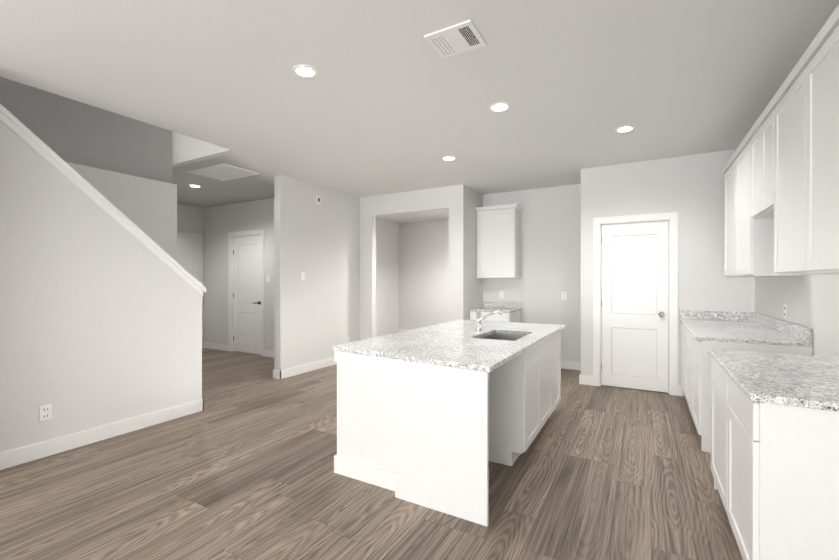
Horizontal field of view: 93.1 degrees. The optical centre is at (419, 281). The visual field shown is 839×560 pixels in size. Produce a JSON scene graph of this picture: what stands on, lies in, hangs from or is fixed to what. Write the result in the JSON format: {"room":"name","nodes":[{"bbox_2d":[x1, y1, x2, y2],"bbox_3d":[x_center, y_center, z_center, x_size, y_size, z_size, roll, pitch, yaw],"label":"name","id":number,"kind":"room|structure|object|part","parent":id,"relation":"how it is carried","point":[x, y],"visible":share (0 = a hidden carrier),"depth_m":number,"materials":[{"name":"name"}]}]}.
{"room":"kitchen","nodes":[
{"label":"kitchen","id":0,"kind":"room"},
{"bbox_2d":[0,77,172,183],"bbox_3d":[-3.595,-2.579,4.057,0.120,2.800,2.010,0,0,29],"label":"wall","id":1,"kind":"structure","parent":0,"point":[65,129],"depth_m":4.18,"materials":[{"name":"paint"}]},
{"bbox_2d":[0,120,201,452],"bbox_3d":[-2.665,0.012,3.404,0.115,2.620,1.580,0,0,29],"label":"wall","id":2,"kind":"structure","parent":0,"point":[100,316],"depth_m":3.17,"materials":[{"name":"paint"}]},
{"bbox_2d":[39,404,51,421],"bbox_3d":[-2.822,0.993,3.001,0.008,0.115,0.070,0,0,29],"label":"outlet","id":3,"kind":"object","parent":2,"relation":"attached to","point":[45,412],"visible":1,"depth_m":3.00,"materials":[{"name":"white plastic"}]},
{"bbox_2d":[0,399,203,469],"bbox_3d":[-2.605,1.265,3.380,0.014,0.115,1.594,0,0,29],"label":"baseboard","id":4,"kind":"structure","parent":2,"relation":"attached to","point":[18,456],"depth_m":3.25,"materials":[{"name":"white wood"}]},
{"bbox_2d":[0,104,205,295],"bbox_3d":[-2.663,-0.572,3.407,0.131,1.452,1.588,0,0,29],"label":"trim","id":5,"kind":"structure","parent":2,"relation":"attached to","point":[28,140],"depth_m":3.25,"materials":[{"name":"white wood"}]},
{"bbox_2d":[66,162,176,261],"bbox_3d":[-3.551,0.071,4.036,0.220,2.500,2.010,0,0,29],"label":"wall","id":6,"kind":"structure","parent":0,"point":[147,207],"depth_m":4.54,"materials":[{"name":"grey paint"}]},
{"bbox_2d":[177,204,203,341],"bbox_3d":[-4.779,-0.063,7.048,0.120,2.760,2.030,0,0,29],"label":"wall","id":7,"kind":"structure","parent":0,"point":[190,219],"depth_m":7.64,"materials":[{"name":"paint"}]},
{"bbox_2d":[177,237,197,279],"bbox_3d":[-4.533,0.240,7.447,0.093,2.128,0.734,0,0,29],"label":"hall door","id":8,"kind":"structure","parent":7,"relation":"in","point":[187,254],"depth_m":7.59,"materials":[{"name":"white wood"}]},
{"bbox_2d":[177,232,202,347],"bbox_3d":[-4.544,0.201,7.450,0.136,2.230,0.910,0,0,29],"label":"door frame","id":9,"kind":"structure","parent":7,"relation":"attached to","point":[199,237],"depth_m":7.77,"materials":[{"name":"white wood"}]},
{"bbox_2d":[172,131,234,165],"bbox_3d":[-2.553,-2.710,4.692,1.190,2.540,0.120,0,0,29],"label":"wall","id":10,"kind":"structure","parent":0,"point":[186,149],"depth_m":4.72,"materials":[{"name":"paint"}]},
{"bbox_2d":[204,198,273,350],"bbox_3d":[-2.896,-0.064,7.151,3.300,2.760,0.120,0,0,29],"label":"wall","id":11,"kind":"structure","parent":0,"point":[221,222],"depth_m":7.52,"materials":[{"name":"paint"}]},
{"bbox_2d":[203,342,228,350],"bbox_3d":[-3.919,1.258,7.653,0.785,0.115,0.014,0,0,29],"label":"baseboard","id":12,"kind":"structure","parent":11,"relation":"attached to","point":[222,347],"depth_m":7.64,"materials":[{"name":"white wood"}]},
{"bbox_2d":[228,229,263,355],"bbox_3d":[-3.126,0.201,7.272,0.970,2.230,0.136,0,0,29],"label":"door frame","id":13,"kind":"structure","parent":11,"relation":"attached to","point":[231,235],"depth_m":7.42,"materials":[{"name":"white wood"}]},
{"bbox_2d":[233,235,260,353],"bbox_3d":[-3.145,0.240,7.245,0.794,2.128,0.093,0,0,29],"label":"hall door","id":14,"kind":"structure","parent":11,"relation":"in","point":[247,294],"depth_m":7.27,"materials":[{"name":"white wood"}]},
{"bbox_2d":[264,350,273,357],"bbox_3d":[-2.112,1.260,6.634,1.425,0.115,0.014,0,0,29],"label":"baseboard","id":15,"kind":"structure","parent":11,"relation":"attached to","point":[268,353],"depth_m":6.90,"materials":[{"name":"white wood"}]},
{"bbox_2d":[274,174,359,370],"bbox_3d":[-1.505,-0.062,6.136,0.120,2.760,1.720,0,0,29],"label":"wall","id":16,"kind":"structure","parent":0,"point":[316,314],"depth_m":5.89,"materials":[{"name":"paint"}]},
{"bbox_2d":[301,272,304,279],"bbox_3d":[-1.674,-0.071,5.704,0.011,0.115,0.070,0,0,29],"label":"light switch","id":17,"kind":"object","parent":16,"relation":"attached to","point":[302,275],"visible":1,"depth_m":5.70,"materials":[{"name":"white plastic"}]},
{"bbox_2d":[276,357,336,378],"bbox_3d":[-1.463,1.261,6.107,0.044,0.115,1.734,0,0,29],"label":"baseboard","id":18,"kind":"structure","parent":16,"relation":"attached to","point":[282,374],"depth_m":5.72,"materials":[{"name":"white wood"}]},
{"bbox_2d":[316,195,320,203],"bbox_3d":[-1.517,-1.222,5.970,0.020,0.120,0.080,0,0,29],"label":"thermostat","id":19,"kind":"object","parent":16,"relation":"attached to","point":[318,199],"visible":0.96,"depth_m":5.96,"materials":[{"name":"white plastic"}]},
{"bbox_2d":[0,348,742,559],"bbox_3d":[-2.127,1.361,4.182,10.120,0.080,12.500,0,0,29],"label":"floor","id":20,"kind":"structure","parent":0,"point":[240,466],"depth_m":2.49,"materials":[{"name":"brown wood"}]},
{"bbox_2d":[334,332,560,525],"bbox_3d":[0.410,0.899,3.366,1.138,0.845,2.174,0,0,29],"label":"kitchen island","id":21,"kind":"object","parent":20,"relation":"on","point":[438,417],"depth_m":2.52,"materials":[{"name":"wood"}]},
{"bbox_3d":[0.163,0.899,3.538,0.537,0.845,2.118,0,0,29],"label":"pony trim","id":22,"kind":"part","parent":21,"relation":"part of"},
{"bbox_3d":[0.113,0.901,2.297,0.592,0.845,0.020,0,0,29],"label":"panel","id":23,"kind":"part","parent":21,"relation":"part of","materials":[{"name":"white wood"}]},
{"bbox_2d":[332,320,563,371],"bbox_3d":[0.417,0.462,3.357,1.170,0.030,2.274,0,0,29],"label":"island countertop","id":24,"kind":"structure","parent":21,"relation":"on","point":[466,345],"depth_m":2.81,"materials":[{"name":"grey stone"}]},
{"bbox_2d":[474,304,501,330],"bbox_3d":[0.597,0.327,3.494,0.306,0.239,0.156,0,0,29],"label":"faucet","id":25,"kind":"object","parent":24,"relation":"on","point":[478,313],"depth_m":3.56,"materials":[{"name":"silver metal"}]},
{"bbox_2d":[480,332,525,340],"bbox_3d":[0.706,0.579,3.340,0.392,0.201,0.652,0,0,29],"label":"sink","id":26,"kind":"object","parent":24,"relation":"in","point":[510,336],"depth_m":3.63,"materials":[{"name":"silver metal"}]},
{"bbox_2d":[469,301,521,322],"bbox_3d":[1.190,0.823,6.197,0.645,0.990,0.622,0,0,29],"label":"base cabinet","id":27,"kind":"object","parent":20,"relation":"on","point":[511,311],"visible":0.17,"depth_m":6.07,"materials":[{"name":"wood"}]},
{"bbox_2d":[469,301,521,312],"bbox_3d":[1.190,0.393,6.197,0.645,0.130,0.622,0,0,29],"label":"countertop","id":28,"kind":"structure","parent":27,"relation":"on","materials":[{"name":"stone"}]},
{"bbox_2d":[681,322,682,389],"bbox_3d":[3.145,0.891,4.144,0.656,0.860,0.617,0,0,29],"label":"base cabinet","id":29,"kind":"object","parent":20,"relation":"on","point":[681,322],"depth_m":4.50,"materials":[{"name":"wood"}]},
{"bbox_2d":[683,330,686,400],"bbox_3d":[2.887,0.892,3.688,0.656,0.860,0.710,0,0,29],"label":"base cabinet","id":30,"kind":"object","parent":20,"relation":"on","point":[684,331],"depth_m":4.11,"materials":[{"name":"wood"}]},
{"bbox_2d":[687,334,812,452],"bbox_3d":[2.624,0.892,3.222,0.656,0.860,0.640,0,0,29],"label":"base cabinet","id":31,"kind":"object","parent":20,"relation":"on","point":[698,358],"depth_m":3.08,"materials":[{"name":"wood"}]},
{"bbox_2d":[679,318,812,345],"bbox_3d":[2.875,0.447,3.681,0.672,0.030,1.687,0,0,29],"label":"countertop","id":32,"kind":"structure","parent":31,"relation":"on","point":[697,327],"depth_m":3.42,"materials":[{"name":"grey stone"}]},
{"bbox_2d":[708,349,838,559],"bbox_3d":[1.861,0.829,1.885,0.672,0.990,1.180,0,0,29],"label":"base cabinet","id":33,"kind":"object","parent":20,"relation":"on","point":[775,444],"visible":1,"depth_m":1.54,"materials":[{"name":"wood"}]},
{"bbox_2d":[708,349,838,411],"bbox_3d":[1.861,0.399,1.884,0.672,0.130,1.180,0,0,29],"label":"countertop","id":34,"kind":"structure","parent":33,"relation":"on","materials":[{"name":"stone"}]},
{"bbox_2d":[376,218,448,336],"bbox_3d":[-0.159,-0.064,7.800,3.030,2.760,3.700,0,0,29],"label":"wall beyond the room","id":35,"kind":"structure","parent":0,"point":[412,275],"depth_m":9.61,"materials":[{"name":"paint"}]},
{"bbox_2d":[360,184,465,339],"bbox_3d":[-0.160,-0.062,6.434,1.930,2.760,0.120,0,0,29],"label":"wall","id":36,"kind":"structure","parent":0,"point":[452,199],"depth_m":6.33,"materials":[{"name":"paint"}]},
{"bbox_2d":[0,0,838,223],"bbox_3d":[-2.127,-1.589,4.177,10.120,0.300,12.500,0,0,29],"label":"ceiling","id":37,"kind":"structure","parent":0,"point":[388,99],"depth_m":2.83,"materials":[{"name":"paint"}]},
{"bbox_2d":[187,163,258,180],"bbox_3d":[-2.592,-1.434,5.255,0.750,0.012,0.520,0,0,29],"label":"ceiling vent","id":38,"kind":"object","parent":37,"relation":"in","point":[223,172],"visible":1,"depth_m":5.23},
{"bbox_2d":[293,65,317,77],"bbox_3d":[-0.780,-1.434,2.717,0.164,0.006,0.164,0,0,29],"label":"recessed light","id":39,"kind":"object","parent":37,"relation":"in","point":[304,71],"visible":1,"depth_m":2.71,"materials":[{"name":"white plastic"}]},
{"bbox_2d":[442,156,455,160],"bbox_3d":[0.347,-1.437,4.654,0.164,0.006,0.164,0,0,29],"label":"recessed light","id":40,"kind":"object","parent":37,"relation":"in","point":[448,158],"visible":0.94,"depth_m":4.65,"materials":[{"name":"white plastic"}]},
{"bbox_2d":[424,20,486,58],"bbox_3d":[0.216,-1.429,2.362,0.295,0.013,0.260,0,0,29],"label":"ceiling vent","id":41,"kind":"object","parent":37,"relation":"in","point":[459,38],"visible":1,"depth_m":2.34,"materials":[{"name":"white metal"}]},
{"bbox_2d":[490,103,509,111],"bbox_3d":[0.663,-1.434,3.281,0.164,0.006,0.164,0,0,29],"label":"recessed light","id":42,"kind":"object","parent":37,"relation":"in","point":[498,107],"visible":1,"depth_m":3.28,"materials":[{"name":"white plastic"}]},
{"bbox_2d":[615,126,634,132],"bbox_3d":[1.940,-1.435,3.754,0.164,0.006,0.164,0,0,29],"label":"recessed light","id":43,"kind":"object","parent":37,"relation":"in","point":[623,129],"visible":1,"depth_m":3.75,"materials":[{"name":"white plastic"}]},
{"bbox_2d":[466,186,482,319],"bbox_3d":[1.361,-0.064,7.287,0.120,2.760,2.860,0,0,29],"label":"wall","id":44,"kind":"structure","parent":0,"point":[474,283],"depth_m":6.22,"materials":[{"name":"paint"}]},
{"bbox_2d":[483,184,580,361],"bbox_3d":[1.798,-0.062,6.282,1.630,2.760,0.120,0,0,29],"label":"wall","id":45,"kind":"structure","parent":0,"point":[550,245],"depth_m":6.10,"materials":[{"name":"paint"}]},
{"bbox_2d":[476,204,521,277],"bbox_3d":[1.267,-0.612,6.321,0.655,1.130,0.327,0,0,29],"label":"upper cabinet","id":46,"kind":"object","parent":45,"relation":"attached to","point":[498,241],"visible":1,"depth_m":6.19,"materials":[{"name":"white wood"}]},
{"bbox_2d":[499,291,503,297],"bbox_3d":[1.336,0.218,6.470,0.070,0.115,0.008,0,0,29],"label":"outlet","id":47,"kind":"object","parent":45,"relation":"attached to","point":[501,294],"visible":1,"depth_m":6.47,"materials":[{"name":"white plastic"}]},
{"bbox_2d":[562,292,566,299],"bbox_3d":[2.181,0.218,5.994,0.070,0.115,0.008,0,0,29],"label":"outlet","id":48,"kind":"object","parent":45,"relation":"attached to","point":[564,295],"visible":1,"depth_m":5.99,"materials":[{"name":"white plastic"}]},
{"bbox_2d":[561,361,580,369],"bbox_3d":[2.049,1.261,6.066,0.980,0.115,0.014,0,0,29],"label":"baseboard","id":49,"kind":"structure","parent":45,"relation":"attached to","point":[564,364],"depth_m":5.94,"materials":[{"name":"white wood"}]},
{"bbox_2d":[581,149,754,395],"bbox_3d":[2.858,-0.060,4.731,1.740,2.760,0.120,0,0,29],"label":"wall","id":50,"kind":"structure","parent":0,"point":[690,189],"depth_m":4.55,"materials":[{"name":"paint"}]},
{"bbox_2d":[579,369,587,383],"bbox_3d":[2.257,1.262,5.453,0.014,0.115,0.810,0,0,29],"label":"baseboard","id":51,"kind":"structure","parent":50,"relation":"attached to","point":[582,378],"depth_m":5.08,"materials":[{"name":"white wood"}]},
{"bbox_2d":[601,221,668,392],"bbox_3d":[2.597,0.299,4.824,0.724,2.018,0.106,0,0,29],"label":"pantry door","id":52,"kind":"structure","parent":50,"relation":"in","point":[634,303],"depth_m":4.84,"materials":[{"name":"white wood"}]},
{"bbox_2d":[593,212,677,395],"bbox_3d":[2.619,0.260,4.857,0.900,2.120,0.136,0,0,29],"label":"door frame","id":53,"kind":"structure","parent":50,"relation":"attached to","point":[670,217],"depth_m":4.69,"materials":[{"name":"white wood"}]},
{"bbox_2d":[679,310,750,321],"bbox_3d":[3.285,0.381,4.407,0.672,0.100,0.019,0,0,29],"label":"backsplash","id":54,"kind":"structure","parent":50,"relation":"attached to","point":[724,316],"depth_m":4.38,"materials":[{"name":"grey stone"}]},
{"bbox_2d":[755,274,838,356],"bbox_3d":[1.427,-0.053,0.303,0.120,2.760,9.240,0,0,29],"label":"wall","id":55,"kind":"structure","parent":0,"point":[811,301],"depth_m":2.85,"materials":[{"name":"paint"}]},
{"bbox_2d":[723,158,730,276],"bbox_3d":[3.091,-0.598,3.701,0.315,1.110,0.625,0,0,29],"label":"upper cabinet","id":56,"kind":"object","parent":55,"relation":"attached to","point":[727,168],"depth_m":3.89,"materials":[{"name":"white wood"}]},
{"bbox_2d":[731,136,772,276],"bbox_3d":[2.826,-0.598,3.230,0.315,1.110,0.695,0,0,29],"label":"upper cabinet","id":57,"kind":"object","parent":55,"relation":"attached to","point":[748,237],"depth_m":3.31,"materials":[{"name":"white wood"}]},
{"bbox_2d":[747,124,766,219],"bbox_3d":[2.597,-0.815,2.825,0.315,0.675,0.375,0,0,29],"label":"upper cabinet","id":58,"kind":"object","parent":55,"relation":"attached to","point":[751,134],"depth_m":3.03,"materials":[{"name":"white wood"}]},
{"bbox_2d":[755,107,766,215],"bbox_3d":[2.472,-0.814,2.603,0.315,0.675,0.375,0,0,29],"label":"upper cabinet","id":59,"kind":"object","parent":55,"relation":"attached to","point":[761,123],"depth_m":2.77,"materials":[{"name":"white wood"}]},
{"bbox_2d":[767,67,794,275],"bbox_3d":[2.241,-0.596,2.194,0.315,1.110,0.705,0,0,29],"label":"upper cabinet","id":60,"kind":"object","parent":55,"relation":"attached to","point":[781,169],"depth_m":2.39,"materials":[{"name":"white wood"}]},
{"bbox_2d":[751,312,812,341],"bbox_3d":[3.154,0.382,3.513,0.020,0.100,1.668,0,0,29],"label":"backsplash","id":61,"kind":"structure","parent":55,"relation":"attached to","point":[796,331],"depth_m":3.26,"materials":[{"name":"grey stone"}]},
{"bbox_2d":[784,304,786,318],"bbox_3d":[3.057,0.252,3.322,0.008,0.115,0.070,0,0,29],"label":"electrical outlet","id":62,"kind":"object","parent":55,"relation":"attached to","point":[785,311],"visible":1,"depth_m":3.31,"materials":[{"name":"white plastic"}]},
{"bbox_2d":[795,4,838,275],"bbox_3d":[1.951,-0.595,1.680,0.315,1.110,0.715,0,0,29],"label":"upper cabinet","id":63,"kind":"object","parent":55,"relation":"attached to","point":[817,70],"depth_m":1.89,"materials":[{"name":"white wood"}]}
]}

